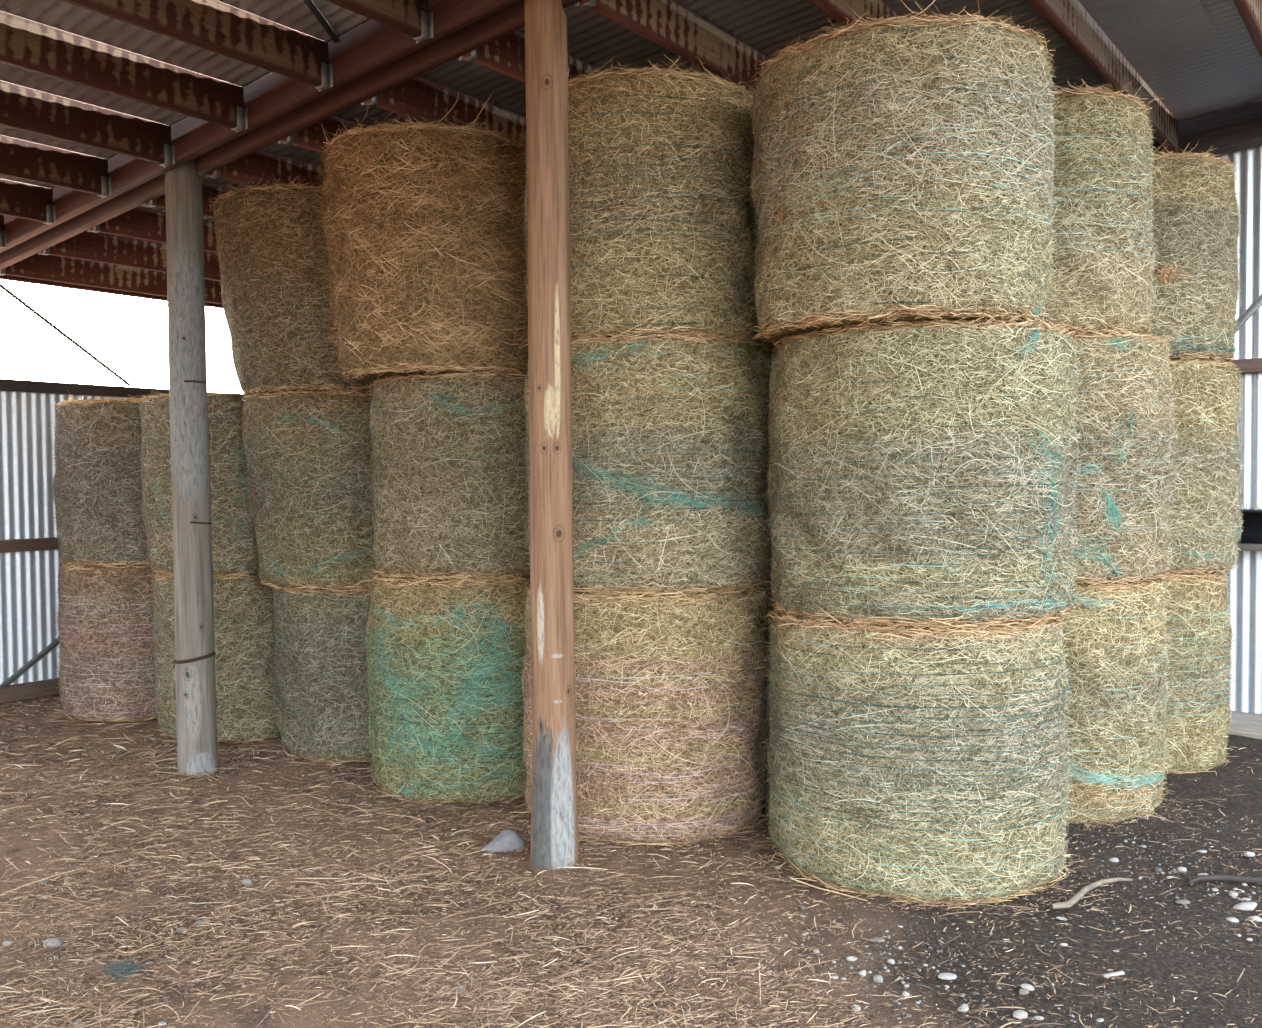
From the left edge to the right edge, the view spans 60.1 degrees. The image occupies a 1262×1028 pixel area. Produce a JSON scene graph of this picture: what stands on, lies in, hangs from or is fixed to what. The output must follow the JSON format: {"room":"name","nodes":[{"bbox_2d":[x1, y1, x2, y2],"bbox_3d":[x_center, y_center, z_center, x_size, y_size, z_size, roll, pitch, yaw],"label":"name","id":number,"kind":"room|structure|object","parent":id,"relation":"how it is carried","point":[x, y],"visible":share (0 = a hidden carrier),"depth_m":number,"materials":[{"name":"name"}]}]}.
{"room":"hay barn","nodes":[
{"label":"hay barn","id":0,"kind":"room"},
{"bbox_2d":[0,391,140,684],"bbox_3d":[-4.518,0.191,9.462,0.017,2.560,7.096,1,2,37],"label":"wall","id":1,"kind":"structure","parent":0,"point":[28,579],"depth_m":8.92,"materials":[{"name":"metal"}]},
{"bbox_2d":[0,537,59,552],"bbox_3d":[-4.511,0.233,9.398,0.072,0.100,7.000,1,2,37],"label":"trim","id":2,"kind":"structure","parent":1,"relation":"attached to","point":[33,544],"depth_m":8.85,"materials":[{"name":"brown wood"}]},
{"bbox_2d":[0,638,59,685],"bbox_3d":[-4.714,0.971,9.203,0.004,1.041,1.429,1,2,37],"label":"brace","id":3,"kind":"object","parent":1,"relation":"attached to","point":[46,650],"visible":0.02,"depth_m":8.94,"materials":[{"name":"metal"}]},
{"bbox_2d":[0,678,60,703],"bbox_3d":[-4.490,1.442,9.427,0.090,0.170,7.000,1,2,37],"label":"trim","id":4,"kind":"structure","parent":1,"relation":"attached to","point":[28,690],"depth_m":8.84,"materials":[{"name":"brown wood"}]},
{"bbox_2d":[0,284,130,385],"bbox_3d":[-4.718,-1.505,9.019,0.028,0.823,1.166,1,2,37],"label":"rod","id":5,"kind":"object","parent":1,"relation":"attached to","point":[5,289],"visible":1,"depth_m":9.02,"materials":[{"name":"metal"}]},
{"bbox_2d":[0,379,214,397],"bbox_3d":[-4.506,-1.058,9.377,0.073,0.090,7.050,1,2,37],"label":"trim","id":6,"kind":"structure","parent":1,"relation":"attached to","point":[5,384],"depth_m":9.13,"materials":[{"name":"metal"}]},
{"bbox_2d":[0,0,1257,220],"bbox_3d":[-5.334,-2.114,1.710,8.360,0.686,20.346,1,2,37],"label":"ceiling","id":7,"kind":"structure","parent":0,"point":[1174,46],"depth_m":5.70,"materials":[{"name":"metal"}]},
{"bbox_2d":[0,275,222,307],"bbox_3d":[-5.843,-1.930,7.691,0.062,0.170,11.200,1,2,37],"label":"beam","id":8,"kind":"structure","parent":7,"relation":"attached to","point":[3,277],"depth_m":9.26,"materials":[{"name":"white metal"}]},
{"bbox_2d":[0,694,1261,1027],"bbox_3d":[0.013,1.715,0.053,120.000,0.088,120.000,0,2,0],"label":"floor","id":9,"kind":"structure","parent":0,"point":[1167,960],"depth_m":4.22,"materials":[{"name":"brown soil"}]},
{"bbox_2d":[2,940,12,945],"bbox_3d":[-2.303,1.585,4.026,0.034,0.020,0.033,-2,2,-37],"label":"pebble","id":10,"kind":"object","parent":9,"relation":"on","point":[8,942],"visible":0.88,"depth_m":4.02,"materials":[{"name":"grey stone"}]},
{"bbox_2d":[43,937,62,946],"bbox_3d":[-2.131,1.580,4.016,0.070,0.032,0.056,0,2,2],"label":"pebble","id":11,"kind":"object","parent":9,"relation":"on","point":[49,943],"visible":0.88,"depth_m":4.00,"materials":[{"name":"grey stone"}]},
{"bbox_2d":[53,563,156,724],"bbox_3d":[-3.774,0.924,8.480,1.258,1.184,1.286,1,2,35],"label":"hay bale","id":12,"kind":"object","parent":9,"relation":"on","point":[106,662],"visible":0.52,"depth_m":7.89,"materials":[{"name":"plant"}]},
{"bbox_2d":[50,391,148,565],"bbox_3d":[-3.776,-0.286,8.430,1.221,1.341,1.287,1,2,37],"label":"hay bale","id":13,"kind":"object","parent":12,"relation":"on","point":[97,484],"visible":0.44,"depth_m":7.86,"materials":[{"name":"plant"}]},
{"bbox_2d":[98,953,162,979],"bbox_3d":[-1.746,1.574,3.769,0.210,0.061,0.158,0,2,0],"label":"scrap","id":14,"kind":"object","parent":9,"relation":"on","point":[126,968],"visible":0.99,"depth_m":3.76,"materials":[{"name":"teal plastic"}]},
{"bbox_2d":[177,927,186,933],"bbox_3d":[-1.708,1.583,4.145,0.038,0.020,0.036,-1,2,-30],"label":"pebble","id":15,"kind":"object","parent":9,"relation":"on","point":[182,928],"visible":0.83,"depth_m":4.13,"materials":[{"name":"grey stone"}]},
{"bbox_2d":[165,159,217,774],"bbox_3d":[-2.628,-0.308,6.504,0.237,3.752,0.234,-1,2,-27],"label":"pole","id":16,"kind":"object","parent":9,"relation":"on","point":[196,721],"visible":0.98,"depth_m":6.44,"materials":[{"name":"wood"}]},
{"bbox_2d":[0,0,519,252],"bbox_3d":[-1.425,-2.215,5.343,9.736,0.981,0.070,1,2,37],"label":"rafter","id":17,"kind":"object","parent":16,"relation":"attached to","point":[372,45],"visible":0.75,"depth_m":5.63,"materials":[{"name":"brown metal"}]},
{"bbox_2d":[0,215,6,248],"bbox_3d":[-6.333,-1.863,4.980,0.113,0.224,6.500,1,2,37],"label":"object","id":18,"kind":"structure","parent":17,"relation":"attached to","point":[3,237],"depth_m":7.53,"materials":[{"name":"metal"}]},
{"bbox_2d":[0,178,55,224],"bbox_3d":[-5.763,-1.911,4.540,0.113,0.224,6.500,1,2,37],"label":"roof purlin","id":19,"kind":"structure","parent":17,"relation":"attached to","point":[17,199],"depth_m":6.98,"materials":[{"name":"metal"}]},
{"bbox_2d":[0,135,110,197],"bbox_3d":[-5.192,-1.960,4.101,0.113,0.224,6.500,1,2,37],"label":"roof purlin","id":20,"kind":"structure","parent":17,"relation":"attached to","point":[19,159],"depth_m":6.41,"materials":[{"name":"metal"}]},
{"bbox_2d":[0,80,174,167],"bbox_3d":[-4.622,-2.008,3.661,0.113,0.224,6.500,1,2,37],"label":"roof purlin","id":21,"kind":"structure","parent":17,"relation":"attached to","point":[25,109],"depth_m":5.83,"materials":[{"name":"metal"}]},
{"bbox_2d":[0,11,247,132],"bbox_3d":[-4.051,-2.057,3.221,0.113,0.224,6.500,1,2,37],"label":"roof purlin","id":22,"kind":"structure","parent":17,"relation":"attached to","point":[25,44],"depth_m":5.24,"materials":[{"name":"metal"}]},
{"bbox_2d":[60,0,332,91],"bbox_3d":[-3.480,-2.105,2.781,0.113,0.224,6.500,1,2,37],"label":"roof purlin","id":23,"kind":"structure","parent":17,"relation":"attached to","point":[216,26],"depth_m":4.93,"materials":[{"name":"metal"}]},
{"bbox_2d":[303,0,340,42],"bbox_3d":[-1.459,-2.307,4.754,0.035,0.071,1.082,0,2,4],"label":"strap","id":24,"kind":"object","parent":17,"relation":"attached to","point":[309,3],"visible":1,"depth_m":5.07,"materials":[{"name":"metal"}]},
{"bbox_2d":[326,0,433,43],"bbox_3d":[-2.908,-2.154,2.340,0.113,0.224,6.500,1,2,37],"label":"roof purlin","id":25,"kind":"structure","parent":17,"relation":"attached to","point":[410,17],"depth_m":4.78,"materials":[{"name":"metal"}]},
{"bbox_2d":[0,0,581,269],"bbox_3d":[-1.309,-2.221,5.494,9.736,0.981,0.070,1,2,37],"label":"rafter","id":26,"kind":"object","parent":16,"relation":"attached to","point":[510,19],"visible":0.5,"depth_m":5.76,"materials":[{"name":"brown metal"}]},
{"bbox_2d":[0,253,222,303],"bbox_3d":[-3.400,-1.985,9.988,0.113,0.224,4.500,1,2,37],"label":"purlin","id":27,"kind":"structure","parent":26,"relation":"attached to","point":[42,267],"depth_m":8.78,"materials":[{"name":"metal"}]},
{"bbox_2d":[38,230,220,280],"bbox_3d":[-2.829,-2.033,9.548,0.113,0.224,4.500,1,2,37],"label":"purlin","id":28,"kind":"structure","parent":26,"relation":"attached to","point":[101,247],"depth_m":8.20,"materials":[{"name":"metal"}]},
{"bbox_2d":[87,206,217,252],"bbox_3d":[-2.257,-2.082,9.108,0.113,0.224,4.500,1,2,37],"label":"roof purlin","id":29,"kind":"structure","parent":26,"relation":"attached to","point":[143,223],"depth_m":7.59,"materials":[{"name":"metal"}]},
{"bbox_2d":[143,181,236,217],"bbox_3d":[-1.687,-2.130,8.668,0.113,0.224,4.500,1,2,37],"label":"roof purlin","id":30,"kind":"structure","parent":26,"relation":"attached to","point":[208,189],"depth_m":7.19,"materials":[{"name":"metal"}]},
{"bbox_2d":[206,150,324,187],"bbox_3d":[-1.116,-2.178,8.228,0.113,0.224,4.500,1,2,37],"label":"roof purlin","id":31,"kind":"structure","parent":26,"relation":"attached to","point":[284,169],"depth_m":6.73,"materials":[{"name":"metal"}]},
{"bbox_2d":[278,116,368,153],"bbox_3d":[-0.545,-2.227,7.789,0.113,0.224,4.500,1,2,37],"label":"roof purlin","id":32,"kind":"structure","parent":26,"relation":"attached to","point":[312,137],"depth_m":6.17,"materials":[{"name":"metal"}]},
{"bbox_2d":[361,77,525,142],"bbox_3d":[0.025,-2.275,7.349,0.113,0.224,4.500,1,2,37],"label":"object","id":33,"kind":"structure","parent":26,"relation":"attached to","point":[416,97],"depth_m":5.94,"materials":[{"name":"metal"}]},
{"bbox_2d":[459,31,606,82],"bbox_3d":[0.596,-2.324,6.909,0.113,0.224,4.500,1,2,37],"label":"beam","id":34,"kind":"structure","parent":26,"relation":"attached to","point":[505,55],"depth_m":5.33,"materials":[{"name":"metal"}]},
{"bbox_2d":[574,0,769,93],"bbox_3d":[1.167,-2.372,6.469,0.113,0.224,4.500,1,2,37],"label":"rafter","id":35,"kind":"structure","parent":26,"relation":"attached to","point":[668,24],"depth_m":5.26,"materials":[{"name":"metal"}]},
{"bbox_2d":[808,0,901,27],"bbox_3d":[1.738,-2.420,6.029,0.113,0.224,4.500,1,2,37],"label":"rafter","id":36,"kind":"structure","parent":26,"relation":"attached to","point":[840,11],"depth_m":5.08,"materials":[{"name":"metal"}]},
{"bbox_2d":[1027,0,1178,153],"bbox_3d":[2.309,-2.469,5.589,0.113,0.224,4.500,1,2,37],"label":"rafter","id":37,"kind":"structure","parent":26,"relation":"attached to","point":[1073,23],"depth_m":5.84,"materials":[{"name":"metal"}]},
{"bbox_2d":[1233,0,1261,57],"bbox_3d":[2.880,-2.517,5.149,0.113,0.224,4.500,1,2,37],"label":"roof purlin","id":38,"kind":"structure","parent":26,"relation":"attached to","point":[1250,11],"depth_m":5.38,"materials":[{"name":"metal"}]},
{"bbox_2d":[195,920,204,925],"bbox_3d":[-1.667,1.583,4.218,0.046,0.022,0.032,1,2,28],"label":"pebble","id":39,"kind":"object","parent":9,"relation":"on","point":[199,921],"visible":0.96,"depth_m":4.21,"materials":[{"name":"grey stone"}]},
{"bbox_2d":[148,572,280,743],"bbox_3d":[-2.773,0.948,7.778,1.168,1.160,1.263,0,2,28],"label":"hay bale","id":40,"kind":"object","parent":9,"relation":"on","point":[244,645],"visible":0.41,"depth_m":7.24,"materials":[{"name":"plant"}]},
{"bbox_2d":[135,382,258,576],"bbox_3d":[-2.842,-0.248,7.765,1.195,1.317,1.333,1,2,33],"label":"hay bale","id":41,"kind":"object","parent":40,"relation":"on","point":[233,544],"visible":0.45,"depth_m":7.17,"materials":[{"name":"plant"}]},
{"bbox_2d":[241,878,251,885],"bbox_3d":[-1.633,1.566,4.633,0.044,0.031,0.042,-1,2,-11],"label":"pebble","id":42,"kind":"object","parent":9,"relation":"on","point":[245,881],"visible":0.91,"depth_m":4.62,"materials":[{"name":"grey stone"}]},
{"bbox_2d":[268,586,371,763],"bbox_3d":[-1.704,0.986,7.223,1.210,1.133,1.263,0,2,28],"label":"hay bale","id":43,"kind":"object","parent":9,"relation":"on","point":[320,701],"visible":0.52,"depth_m":6.69,"materials":[{"name":"plant"}]},
{"bbox_2d":[238,388,378,590],"bbox_3d":[-1.809,-0.163,7.175,1.188,1.252,1.300,1,2,30],"label":"hay bale","id":44,"kind":"object","parent":43,"relation":"on","point":[307,455],"visible":0.6,"depth_m":6.64,"materials":[{"name":"plant"}]},
{"bbox_2d":[202,168,372,395],"bbox_3d":[-2.026,-1.427,7.171,1.356,1.373,1.334,1,2,40],"label":"hay bale","id":45,"kind":"object","parent":44,"relation":"on","point":[272,291],"visible":0.48,"depth_m":6.58,"materials":[{"name":"plant"}]},
{"bbox_2d":[360,572,529,803],"bbox_3d":[-0.904,0.933,6.325,1.241,1.250,1.236,0,2,0],"label":"hay bale","id":46,"kind":"object","parent":9,"relation":"on","point":[445,658],"visible":0.69,"depth_m":5.77,"materials":[{"name":"plant"}]},
{"bbox_2d":[366,371,529,582],"bbox_3d":[-0.874,-0.215,6.288,1.260,1.118,1.250,0,2,0],"label":"hay bale","id":47,"kind":"object","parent":46,"relation":"on","point":[447,484],"visible":0.66,"depth_m":5.73,"materials":[{"name":"plant"}]},
{"bbox_2d":[313,91,527,384],"bbox_3d":[-1.080,-1.485,6.138,1.361,1.515,1.388,1,2,42],"label":"hay bale","id":48,"kind":"object","parent":47,"relation":"on","point":[422,225],"visible":0.77,"depth_m":5.62,"materials":[{"name":"plant"}]},
{"bbox_2d":[481,829,524,852],"bbox_3d":[-0.578,1.514,5.035,0.152,0.106,0.180,1,2,34],"label":"rock","id":49,"kind":"object","parent":9,"relation":"on","point":[508,840],"visible":1,"depth_m":5.01,"materials":[{"name":"grey stone"}]},
{"bbox_2d":[525,0,578,869],"bbox_3d":[-0.356,-0.400,4.795,0.215,3.946,0.208,0,2,0],"label":"pole","id":50,"kind":"object","parent":9,"relation":"on","point":[554,813],"visible":0.99,"depth_m":4.71,"materials":[{"name":"brown wood"}]},
{"bbox_2d":[0,695,1261,1027],"bbox_3d":[-0.461,1.510,6.032,9.712,0.140,6.596,0,2,0],"label":"litter","id":51,"kind":"object","parent":9,"relation":"on","point":[706,1016],"visible":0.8,"depth_m":4.20,"materials":[{"name":"beige plant"}]},
{"bbox_2d":[518,581,772,847],"bbox_3d":[0.100,0.937,5.610,1.274,1.235,1.314,1,2,35],"label":"hay bale","id":52,"kind":"object","parent":9,"relation":"on","point":[671,701],"visible":0.7,"depth_m":5.05,"materials":[{"name":"plant"}]},
{"bbox_2d":[520,332,773,596],"bbox_3d":[0.110,-0.244,5.574,1.271,1.254,1.288,1,2,37],"label":"hay bale","id":53,"kind":"object","parent":52,"relation":"on","point":[669,433],"visible":0.73,"depth_m":5.02,"materials":[{"name":"plant"}]},
{"bbox_2d":[520,55,767,346],"bbox_3d":[0.078,-1.485,5.540,1.256,1.348,1.271,1,3,45],"label":"hay bale","id":54,"kind":"object","parent":53,"relation":"on","point":[662,227],"visible":0.67,"depth_m":5.00,"materials":[{"name":"plant"}]},
{"bbox_2d":[761,576,777,776],"bbox_3d":[1.103,0.923,6.731,1.251,1.216,1.244,-2,2,-35],"label":"hay bale","id":55,"kind":"object","parent":9,"relation":"on","point":[765,587],"visible":0.02,"depth_m":6.23,"materials":[{"name":"plant"}]},
{"bbox_3d":[1.113,-0.257,6.696,1.274,1.238,1.239,0,2,0],"label":"hay bale","id":56,"kind":"object","parent":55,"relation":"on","visible":0},
{"bbox_2d":[762,337,779,363],"bbox_3d":[1.074,-1.464,6.669,1.264,1.276,1.250,0,2,0],"label":"hay bale","id":57,"kind":"object","parent":56,"relation":"on","point":[770,346],"visible":0.02,"depth_m":6.19,"materials":[{"name":"plant"}]},
{"bbox_2d":[791,878,867,900],"bbox_3d":[0.802,1.535,4.455,0.362,0.009,0.020,1,2,42],"label":"stalk","id":58,"kind":"object","parent":9,"relation":"on","point":[791,878],"visible":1,"depth_m":4.44,"materials":[{"name":"beige plant"}]},
{"bbox_2d":[846,956,856,961],"bbox_3d":[0.778,1.569,3.848,0.034,0.018,0.031,-2,2,-39],"label":"pebble","id":59,"kind":"object","parent":9,"relation":"on","point":[849,958],"visible":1,"depth_m":3.84,"materials":[{"name":"stone"}]},
{"bbox_2d":[851,1004,860,1011],"bbox_3d":[0.721,1.585,3.497,0.030,0.022,0.028,1,2,36],"label":"pebble","id":60,"kind":"object","parent":9,"relation":"on","point":[854,1005],"visible":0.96,"depth_m":3.49,"materials":[{"name":"stone"}]},
{"bbox_2d":[858,970,865,975],"bbox_3d":[0.796,1.577,3.743,0.029,0.022,0.025,-2,2,-36],"label":"pebble","id":61,"kind":"object","parent":9,"relation":"on","point":[862,972],"visible":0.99,"depth_m":3.73,"materials":[{"name":"stone"}]},
{"bbox_2d":[873,975,882,982],"bbox_3d":[0.837,1.576,3.692,0.033,0.029,0.033,-1,2,-20],"label":"pebble","id":62,"kind":"object","parent":9,"relation":"on","point":[877,978],"visible":1,"depth_m":3.68,"materials":[{"name":"grey stone"}]},
{"bbox_2d":[872,937,884,941],"bbox_3d":[0.907,1.562,3.997,0.048,0.015,0.032,0,2,2],"label":"pebble","id":63,"kind":"object","parent":9,"relation":"on","point":[876,939],"visible":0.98,"depth_m":3.99,"materials":[{"name":"beige stone"}]},
{"bbox_2d":[902,991,909,996],"bbox_3d":[0.902,1.578,3.578,0.023,0.019,0.025,1,2,33],"label":"pebble","id":64,"kind":"object","parent":9,"relation":"on","point":[906,994],"visible":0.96,"depth_m":3.57,"materials":[{"name":"stone"}]},
{"bbox_2d":[762,608,1073,905],"bbox_3d":[1.252,0.978,4.893,1.325,1.168,1.344,-1,2,-22],"label":"hay bale","id":65,"kind":"object","parent":9,"relation":"on","point":[927,765],"visible":0.96,"depth_m":4.35,"materials":[{"name":"plant"}]},
{"bbox_2d":[763,318,1082,630],"bbox_3d":[1.287,-0.179,4.888,1.352,1.308,1.358,1,2,38],"label":"hay bale","id":66,"kind":"object","parent":65,"relation":"on","point":[922,473],"visible":0.98,"depth_m":4.32,"materials":[{"name":"plant"}]},
{"bbox_2d":[746,0,1060,346],"bbox_3d":[1.173,-1.398,4.764,1.307,1.295,1.318,-2,2,-37],"label":"hay bale","id":67,"kind":"object","parent":66,"relation":"on","point":[902,169],"visible":0.96,"depth_m":4.23,"materials":[{"name":"plant"}]},
{"bbox_2d":[938,973,956,979],"bbox_3d":[1.075,1.571,3.705,0.063,0.018,0.040,0,2,4],"label":"pebble","id":68,"kind":"object","parent":9,"relation":"on","point":[949,976],"visible":1,"depth_m":3.69,"materials":[{"name":"stone"}]},
{"bbox_2d":[957,1003,968,1011],"bbox_3d":[1.060,1.575,3.475,0.037,0.022,0.030,-2,2,-40],"label":"pebble","id":69,"kind":"object","parent":9,"relation":"on","point":[964,1005],"visible":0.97,"depth_m":3.47,"materials":[{"name":"stone"}]},
{"bbox_2d":[665,784,1261,1027],"bbox_3d":[2.040,1.545,4.899,3.912,0.064,4.074,0,2,0],"label":"gravel","id":70,"kind":"object","parent":9,"relation":"on","point":[1199,860],"visible":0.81,"depth_m":4.05,"materials":[{"name":"grey gravel"}]},
{"bbox_2d":[1013,1010,1027,1018],"bbox_3d":[1.226,1.578,3.434,0.051,0.018,0.039,-1,2,-30],"label":"pebble","id":71,"kind":"object","parent":9,"relation":"on","point":[1020,1013],"visible":0.95,"depth_m":3.43,"materials":[{"name":"stone"}]},
{"bbox_2d":[1019,989,1028,995],"bbox_3d":[1.292,1.573,3.586,0.035,0.019,0.026,-1,2,-13],"label":"pebble","id":72,"kind":"object","parent":9,"relation":"on","point":[1023,992],"visible":1,"depth_m":3.58,"materials":[{"name":"beige stone"}]},
{"bbox_2d":[1021,984,1033,990],"bbox_3d":[1.318,1.574,3.623,0.043,0.017,0.032,-1,2,-11],"label":"pebble","id":73,"kind":"object","parent":9,"relation":"on","point":[1027,986],"visible":1,"depth_m":3.62,"materials":[{"name":"stone"}]},
{"bbox_2d":[1033,1016,1043,1019],"bbox_3d":[1.279,1.582,3.420,0.033,0.013,0.024,0,2,11],"label":"pebble","id":74,"kind":"object","parent":9,"relation":"on","point":[1034,1017],"visible":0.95,"depth_m":3.41,"materials":[{"name":"stone"}]},
{"bbox_2d":[1051,877,1132,908],"bbox_3d":[1.865,1.520,4.408,0.525,0.041,0.059,-2,2,-37],"label":"twig","id":75,"kind":"object","parent":9,"relation":"on","point":[1074,899],"visible":1,"depth_m":4.36,"materials":[{"name":"beige wood"}]},
{"bbox_2d":[1102,971,1124,977],"bbox_3d":[1.635,1.560,3.693,0.078,0.009,0.017,-2,2,-15],"label":"chip","id":76,"kind":"object","parent":9,"relation":"on","point":[1107,975],"visible":1,"depth_m":3.69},
{"bbox_2d":[1057,578,1170,825],"bbox_3d":[2.232,0.928,5.889,1.231,1.265,1.228,-1,2,-25],"label":"hay bale","id":77,"kind":"object","parent":9,"relation":"on","point":[1115,645],"visible":0.36,"depth_m":5.34,"materials":[{"name":"plant"}]},
{"bbox_2d":[1065,328,1180,587],"bbox_3d":[2.226,-0.284,5.860,1.243,1.284,1.250,-1,2,-16],"label":"hay bale","id":78,"kind":"object","parent":77,"relation":"on","point":[1125,418],"visible":0.46,"depth_m":5.31,"materials":[{"name":"plant"}]},
{"bbox_2d":[1041,77,1164,334],"bbox_3d":[2.124,-1.523,5.822,1.293,1.289,1.293,0,2,0],"label":"hay bale","id":79,"kind":"object","parent":78,"relation":"on","point":[1103,260],"visible":0.36,"depth_m":5.27,"materials":[{"name":"plant"}]},
{"bbox_2d":[1109,858,1118,861],"bbox_3d":[2.130,1.529,4.811,0.043,0.025,0.037,0,2,24],"label":"pebble","id":80,"kind":"object","parent":9,"relation":"on","point":[1110,859],"visible":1,"depth_m":4.80,"materials":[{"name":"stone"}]},
{"bbox_2d":[1154,867,1162,871],"bbox_3d":[2.277,1.536,4.707,0.031,0.020,0.031,-2,2,-37],"label":"pebble","id":81,"kind":"object","parent":9,"relation":"on","point":[1157,869],"visible":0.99,"depth_m":4.70,"materials":[{"name":"stone"}]},
{"bbox_2d":[1177,867,1186,872],"bbox_3d":[2.377,1.536,4.704,0.039,0.027,0.033,0,2,4],"label":"pebble","id":82,"kind":"object","parent":9,"relation":"on","point":[1181,869],"visible":0.98,"depth_m":4.69,"materials":[{"name":"stone"}]},
{"bbox_2d":[1175,899,1189,904],"bbox_3d":[2.198,1.546,4.343,0.064,0.016,0.042,-1,2,-9],"label":"pebble","id":83,"kind":"object","parent":9,"relation":"on","point":[1180,901],"visible":1,"depth_m":4.33,"materials":[{"name":"beige stone"}]},
{"bbox_2d":[1161,570,1234,773],"bbox_3d":[3.065,0.915,6.815,1.225,1.237,1.219,-1,2,-27],"label":"hay bale","id":84,"kind":"object","parent":9,"relation":"on","point":[1200,633],"visible":0.34,"depth_m":6.29,"materials":[{"name":"plant"}]},
{"bbox_2d":[1165,356,1243,576],"bbox_3d":[3.099,-0.284,6.774,1.257,1.277,1.246,-1,2,-18],"label":"hay bale","id":85,"kind":"object","parent":84,"relation":"on","point":[1206,526],"visible":0.36,"depth_m":6.24,"materials":[{"name":"plant"}]},
{"bbox_2d":[1147,141,1243,363],"bbox_3d":[3.067,-1.520,6.737,1.233,1.296,1.239,-1,2,-8],"label":"hay bale","id":86,"kind":"object","parent":85,"relation":"on","point":[1196,217],"visible":0.41,"depth_m":6.18,"materials":[{"name":"plant"}]},
{"bbox_2d":[1187,874,1261,883],"bbox_3d":[2.537,1.520,4.533,0.453,0.032,0.052,0,2,2],"label":"stick","id":87,"kind":"object","parent":9,"relation":"on","point":[1220,877],"visible":1,"depth_m":4.53,"materials":[{"name":"grey wood"}]},
{"bbox_2d":[1226,917,1238,921],"bbox_3d":[2.284,1.546,4.145,0.050,0.023,0.040,-1,2,-2],"label":"pebble","id":88,"kind":"object","parent":9,"relation":"on","point":[1232,919],"visible":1,"depth_m":4.13,"materials":[{"name":"stone"}]},
{"bbox_2d":[1228,891,1237,896],"bbox_3d":[2.435,1.539,4.407,0.034,0.028,0.031,1,2,35],"label":"pebble","id":89,"kind":"object","parent":9,"relation":"on","point":[1231,893],"visible":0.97,"depth_m":4.40,"materials":[{"name":"stone"}]},
{"bbox_2d":[1233,902,1256,909],"bbox_3d":[2.414,1.541,4.279,0.097,0.027,0.059,-1,2,-25],"label":"pebble","id":90,"kind":"object","parent":9,"relation":"on","point":[1244,905],"visible":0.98,"depth_m":4.27,"materials":[{"name":"stone"}]},
{"bbox_2d":[1243,851,1254,856],"bbox_3d":[2.760,1.519,4.867,0.042,0.028,0.046,1,3,45],"label":"pebble","id":91,"kind":"object","parent":9,"relation":"on","point":[1247,853],"visible":0.95,"depth_m":4.85,"materials":[{"name":"stone"}]},
{"bbox_2d":[1247,916,1261,921],"bbox_3d":[2.386,1.548,4.164,0.056,0.027,0.042,-1,2,-21],"label":"pebble","id":92,"kind":"object","parent":9,"relation":"on","point":[1258,919],"visible":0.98,"depth_m":4.15,"materials":[{"name":"stone"}]},
{"bbox_2d":[1199,0,1261,101],"bbox_3d":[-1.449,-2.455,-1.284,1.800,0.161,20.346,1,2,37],"label":"roof beam","id":93,"kind":"structure","parent":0,"point":[1224,14],"depth_m":6.15,"materials":[{"name":"metal"}]},
{"bbox_2d":[1213,146,1261,713],"bbox_3d":[1.852,-0.768,8.966,10.792,4.288,0.019,1,2,37],"label":"wall","id":94,"kind":"structure","parent":0,"point":[1245,584],"depth_m":7.24,"materials":[{"name":"metal"}]},
{"bbox_2d":[1151,101,1261,156],"bbox_3d":[1.840,-2.351,8.842,10.722,1.125,0.070,1,2,37],"label":"trim","id":95,"kind":"structure","parent":94,"relation":"attached to","point":[1236,129],"depth_m":7.20,"materials":[{"name":"metal"}]},
{"bbox_2d":[1227,711,1261,739],"bbox_3d":[1.909,1.377,8.927,10.600,0.170,0.091,1,2,37],"label":"trim","id":96,"kind":"structure","parent":94,"relation":"attached to","point":[1245,724],"depth_m":7.22,"materials":[{"name":"beige wood"}]},
{"bbox_2d":[1231,358,1261,373],"bbox_3d":[1.899,-1.012,8.865,10.600,0.090,0.071,1,2,37],"label":"trim","id":97,"kind":"structure","parent":94,"relation":"attached to","point":[1254,365],"depth_m":7.17,"materials":[{"name":"brown wood"}]},
{"bbox_2d":[1235,294,1261,332],"bbox_3d":[4.039,-1.258,7.255,1.387,1.533,0.004,1,2,37],"label":"brace","id":98,"kind":"object","parent":94,"relation":"attached to","point":[1257,304],"visible":0.2,"depth_m":7.21,"materials":[{"name":"metal"}]},
{"bbox_2d":[1237,543,1261,550],"bbox_3d":[4.235,0.213,7.023,1.420,0.050,0.200,1,2,37],"label":"shelf board","id":99,"kind":"object","parent":94,"relation":"attached to","point":[1242,546],"visible":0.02,"depth_m":7.07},
{"bbox_2d":[1238,503,1261,542],"bbox_3d":[4.166,0.045,7.007,0.546,0.289,0.293,1,2,37],"label":"plastic tray","id":100,"kind":"object","parent":99,"relation":"on","point":[1252,518],"visible":0.8,"depth_m":7.03,"materials":[{"name":"black plastic"}]}
]}

